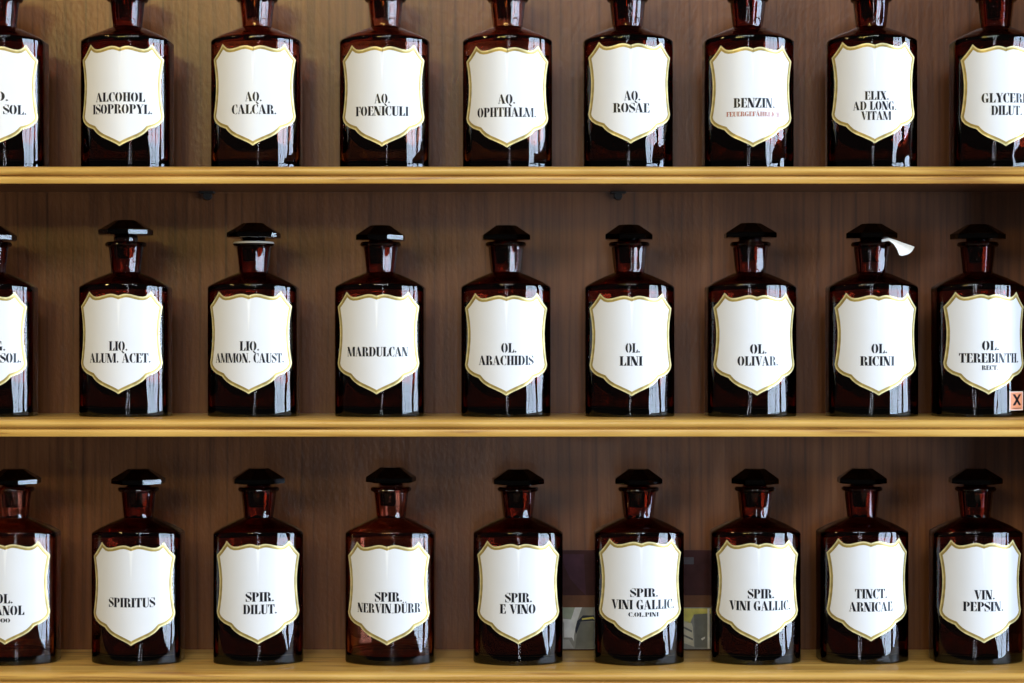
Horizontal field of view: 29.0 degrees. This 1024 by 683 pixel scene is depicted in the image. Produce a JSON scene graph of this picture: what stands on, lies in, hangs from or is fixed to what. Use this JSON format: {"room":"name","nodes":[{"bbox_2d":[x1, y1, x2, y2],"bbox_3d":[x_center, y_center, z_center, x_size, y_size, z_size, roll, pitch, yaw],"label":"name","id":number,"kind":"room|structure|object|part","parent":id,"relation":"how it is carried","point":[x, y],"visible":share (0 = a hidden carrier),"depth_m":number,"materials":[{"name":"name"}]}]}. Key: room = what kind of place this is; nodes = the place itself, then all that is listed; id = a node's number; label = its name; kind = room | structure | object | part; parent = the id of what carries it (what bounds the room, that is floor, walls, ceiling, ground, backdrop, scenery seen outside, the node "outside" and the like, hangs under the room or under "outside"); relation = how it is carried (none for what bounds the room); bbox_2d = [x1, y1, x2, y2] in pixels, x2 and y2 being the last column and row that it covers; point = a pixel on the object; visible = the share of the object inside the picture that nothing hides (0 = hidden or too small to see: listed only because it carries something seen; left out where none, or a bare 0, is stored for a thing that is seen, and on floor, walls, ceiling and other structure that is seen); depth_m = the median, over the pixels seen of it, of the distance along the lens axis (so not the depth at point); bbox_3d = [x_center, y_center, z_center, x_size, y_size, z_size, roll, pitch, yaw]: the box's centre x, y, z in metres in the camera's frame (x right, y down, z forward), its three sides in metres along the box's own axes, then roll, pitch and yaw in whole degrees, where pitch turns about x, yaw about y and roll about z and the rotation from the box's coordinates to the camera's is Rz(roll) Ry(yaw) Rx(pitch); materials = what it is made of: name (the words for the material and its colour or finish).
{"room":"pharmacy","nodes":[
{"label":"pharmacy","id":0,"kind":"room"},
{"bbox_3d":[0.100,1.525,0.143,4.600,0.050,3.485,0,0,0],"label":"floor","id":1,"kind":"structure","parent":0,"visible":0},
{"bbox_2d":[0,0,1023,682],"bbox_3d":[-0.142,0.481,1.811,1.351,2.038,0.144,0,0,0],"label":"shelf unit","id":2,"kind":"object","parent":1,"relation":"on","point":[443,210],"visible":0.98,"depth_m":1.86,"materials":[{"name":"brown wood"}]},
{"bbox_2d":[0,226,37,416],"bbox_3d":[-0.474,-0.019,1.800,0.081,0.173,0.064,0,0,0],"label":"bottle","id":3,"kind":"object","parent":2,"relation":"on","point":[18,296],"visible":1,"depth_m":1.78,"materials":[{"name":"orange glass"}]},
{"bbox_2d":[0,0,48,166],"bbox_3d":[-0.464,-0.241,1.800,0.081,0.173,0.064,0,0,0],"label":"bottle","id":4,"kind":"object","parent":2,"relation":"on","point":[24,57],"visible":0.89,"depth_m":1.78,"materials":[{"name":"orange glass"}]},
{"bbox_2d":[0,468,60,665],"bbox_3d":[-0.453,0.203,1.800,0.081,0.174,0.064,0,0,0],"label":"bottle","id":5,"kind":"object","parent":2,"relation":"on","point":[30,548],"visible":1,"depth_m":1.78,"materials":[{"name":"orange glass"}]},
{"bbox_2d":[79,220,171,416],"bbox_3d":[-0.351,-0.021,1.801,0.081,0.178,0.064,0,0,1],"label":"bottle","id":6,"kind":"object","parent":2,"relation":"on","point":[125,313],"visible":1,"depth_m":1.77,"materials":[{"name":"orange glass"}]},
{"bbox_2d":[81,0,173,166],"bbox_3d":[-0.349,-0.241,1.800,0.081,0.173,0.064,0,0,2],"label":"bottle","id":7,"kind":"object","parent":2,"relation":"on","point":[127,68],"visible":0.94,"depth_m":1.77,"materials":[{"name":"orange glass"}]},
{"bbox_2d":[92,468,184,665],"bbox_3d":[-0.340,0.203,1.800,0.081,0.174,0.064,0,0,1],"label":"bottle","id":8,"kind":"object","parent":2,"relation":"on","point":[138,557],"visible":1,"depth_m":1.77,"materials":[{"name":"orange glass"}]},
{"bbox_2d":[208,223,298,416],"bbox_3d":[-0.235,-0.020,1.801,0.081,0.175,0.064,0,0,1],"label":"bottle","id":9,"kind":"object","parent":2,"relation":"on","point":[253,312],"visible":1,"depth_m":1.77,"materials":[{"name":"orange glass"}]},
{"bbox_2d":[211,0,302,166],"bbox_3d":[-0.232,-0.241,1.800,0.081,0.173,0.064,0,0,-1],"label":"bottle","id":10,"kind":"object","parent":2,"relation":"on","point":[257,67],"visible":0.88,"depth_m":1.77,"materials":[{"name":"orange glass"}]},
{"bbox_2d":[213,467,303,665],"bbox_3d":[-0.230,0.202,1.800,0.081,0.175,0.064,0,0,-6],"label":"bottle","id":11,"kind":"object","parent":2,"relation":"on","point":[258,556],"visible":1,"depth_m":1.77,"materials":[{"name":"orange glass"}]},
{"bbox_2d":[335,225,425,416],"bbox_3d":[-0.119,-0.019,1.800,0.081,0.173,0.064,0,0,3],"label":"bottle","id":12,"kind":"object","parent":2,"relation":"on","point":[380,312],"visible":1,"depth_m":1.77,"materials":[{"name":"orange glass"}]},
{"bbox_2d":[340,0,429,166],"bbox_3d":[-0.115,-0.241,1.800,0.081,0.173,0.064,0,0,2],"label":"bottle","id":13,"kind":"object","parent":2,"relation":"on","point":[385,66],"visible":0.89,"depth_m":1.77,"materials":[{"name":"orange glass"}]},
{"bbox_2d":[345,466,435,665],"bbox_3d":[-0.110,0.202,1.800,0.081,0.176,0.064,0,0,3],"label":"bottle","id":14,"kind":"object","parent":2,"relation":"on","point":[390,557],"visible":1,"depth_m":1.77,"materials":[{"name":"orange glass"}]},
{"bbox_2d":[461,225,550,416],"bbox_3d":[-0.006,-0.019,1.799,0.081,0.173,0.064,0,0,-1],"label":"bottle","id":15,"kind":"object","parent":2,"relation":"on","point":[506,311],"visible":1,"depth_m":1.77,"materials":[{"name":"orange glass"}]},
{"bbox_2d":[463,0,551,166],"bbox_3d":[-0.004,-0.241,1.800,0.081,0.173,0.064,0,0,1],"label":"bottle","id":16,"kind":"object","parent":2,"relation":"on","point":[507,66],"visible":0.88,"depth_m":1.77,"materials":[{"name":"orange glass"}]},
{"bbox_3d":[-0.142,0.298,1.802,1.315,0.016,0.125,0,0,0],"label":"shelf","id":17,"kind":"part","parent":2,"relation":"part of","materials":[{"name":"brown wood"}]},
{"bbox_3d":[-0.142,0.076,1.802,1.315,0.016,0.125,0,0,0],"label":"shelf","id":18,"kind":"part","parent":2,"relation":"part of","materials":[{"name":"brown wood"}]},
{"bbox_3d":[-0.142,-0.147,1.802,1.315,0.016,0.125,0,0,0],"label":"shelf","id":19,"kind":"part","parent":2,"relation":"part of","materials":[{"name":"brown wood"}]},
{"bbox_2d":[473,468,562,665],"bbox_3d":[0.005,0.203,1.800,0.081,0.174,0.064,0,0,-1],"label":"bottle","id":20,"kind":"object","parent":2,"relation":"on","point":[518,555],"visible":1,"depth_m":1.77,"materials":[{"name":"orange glass"}]},
{"bbox_2d":[582,0,672,166],"bbox_3d":[0.105,-0.241,1.800,0.081,0.173,0.064,0,0,-2],"label":"bottle","id":21,"kind":"object","parent":2,"relation":"on","point":[627,67],"visible":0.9,"depth_m":1.77,"materials":[{"name":"orange glass"}]},
{"bbox_2d":[584,224,674,416],"bbox_3d":[0.106,-0.019,1.799,0.081,0.173,0.064,0,0,-1],"label":"bottle","id":22,"kind":"object","parent":2,"relation":"on","point":[629,312],"visible":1,"depth_m":1.77,"materials":[{"name":"orange glass"}]},
{"bbox_2d":[563,550,709,649],"bbox_3d":[0.115,0.243,1.860,0.144,0.094,0.003,0,-1,0],"label":"picture card","id":23,"kind":"object","parent":2,"relation":"on","point":[577,564],"visible":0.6,"depth_m":1.86,"materials":[{"name":"paper"}]},
{"bbox_2d":[563,607,709,648],"bbox_3d":[0.115,0.269,1.859,0.141,0.039,0.001,0,0,0],"label":"picture","id":24,"kind":"object","parent":23,"relation":"attached to","point":[577,621],"depth_m":1.86,"materials":[{"name":"paper"}]},
{"bbox_2d":[593,468,683,665],"bbox_3d":[0.115,0.203,1.800,0.081,0.174,0.064,0,0,-1],"label":"bottle","id":25,"kind":"object","parent":2,"relation":"on","point":[638,556],"visible":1,"depth_m":1.77,"materials":[{"name":"orange glass"}]},
{"bbox_2d":[702,0,793,166],"bbox_3d":[0.214,-0.241,1.800,0.081,0.173,0.064,0,0,-2],"label":"bottle","id":26,"kind":"object","parent":2,"relation":"on","point":[748,67],"visible":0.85,"depth_m":1.77,"materials":[{"name":"orange glass"}]},
{"bbox_2d":[704,223,796,416],"bbox_3d":[0.217,-0.020,1.800,0.081,0.175,0.064,0,0,-4],"label":"bottle","id":27,"kind":"object","parent":2,"relation":"on","point":[750,313],"visible":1,"depth_m":1.77,"materials":[{"name":"orange glass"}]},
{"bbox_2d":[710,468,800,664],"bbox_3d":[0.221,0.203,1.803,0.081,0.174,0.064,0,0,1],"label":"bottle","id":28,"kind":"object","parent":2,"relation":"on","point":[755,556],"visible":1,"depth_m":1.78,"materials":[{"name":"orange glass"}]},
{"bbox_2d":[816,468,908,663],"bbox_3d":[0.319,0.203,1.807,0.081,0.174,0.064,0,0,-4],"label":"bottle","id":29,"kind":"object","parent":2,"relation":"on","point":[862,557],"visible":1,"depth_m":1.78,"materials":[{"name":"orange glass"}]},
{"bbox_2d":[825,0,916,166],"bbox_3d":[0.326,-0.241,1.800,0.081,0.173,0.064,0,0,4],"label":"bottle","id":30,"kind":"object","parent":2,"relation":"on","point":[871,67],"visible":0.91,"depth_m":1.77,"materials":[{"name":"orange glass"}]},
{"bbox_2d":[825,223,917,416],"bbox_3d":[0.327,-0.020,1.800,0.081,0.174,0.064,0,0,-1],"label":"bottle","id":31,"kind":"object","parent":2,"relation":"on","point":[871,313],"visible":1,"depth_m":1.77,"materials":[{"name":"orange glass"}]},
{"bbox_2d":[929,468,1022,664],"bbox_3d":[0.422,0.203,1.804,0.081,0.174,0.064,0,0,0],"label":"bottle","id":32,"kind":"object","parent":2,"relation":"on","point":[976,557],"visible":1,"depth_m":1.78,"materials":[{"name":"orange glass"}]},
{"bbox_2d":[931,224,1023,416],"bbox_3d":[0.424,-0.019,1.801,0.081,0.174,0.064,0,0,-4],"label":"bottle","id":33,"kind":"object","parent":2,"relation":"on","point":[977,313],"visible":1,"depth_m":1.77,"materials":[{"name":"orange glass"}]},
{"bbox_2d":[949,0,1023,166],"bbox_3d":[0.440,-0.241,1.800,0.081,0.173,0.064,0,0,-2],"label":"bottle","id":34,"kind":"object","parent":2,"relation":"on","point":[986,63],"visible":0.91,"depth_m":1.77,"materials":[{"name":"orange glass"}]}
]}

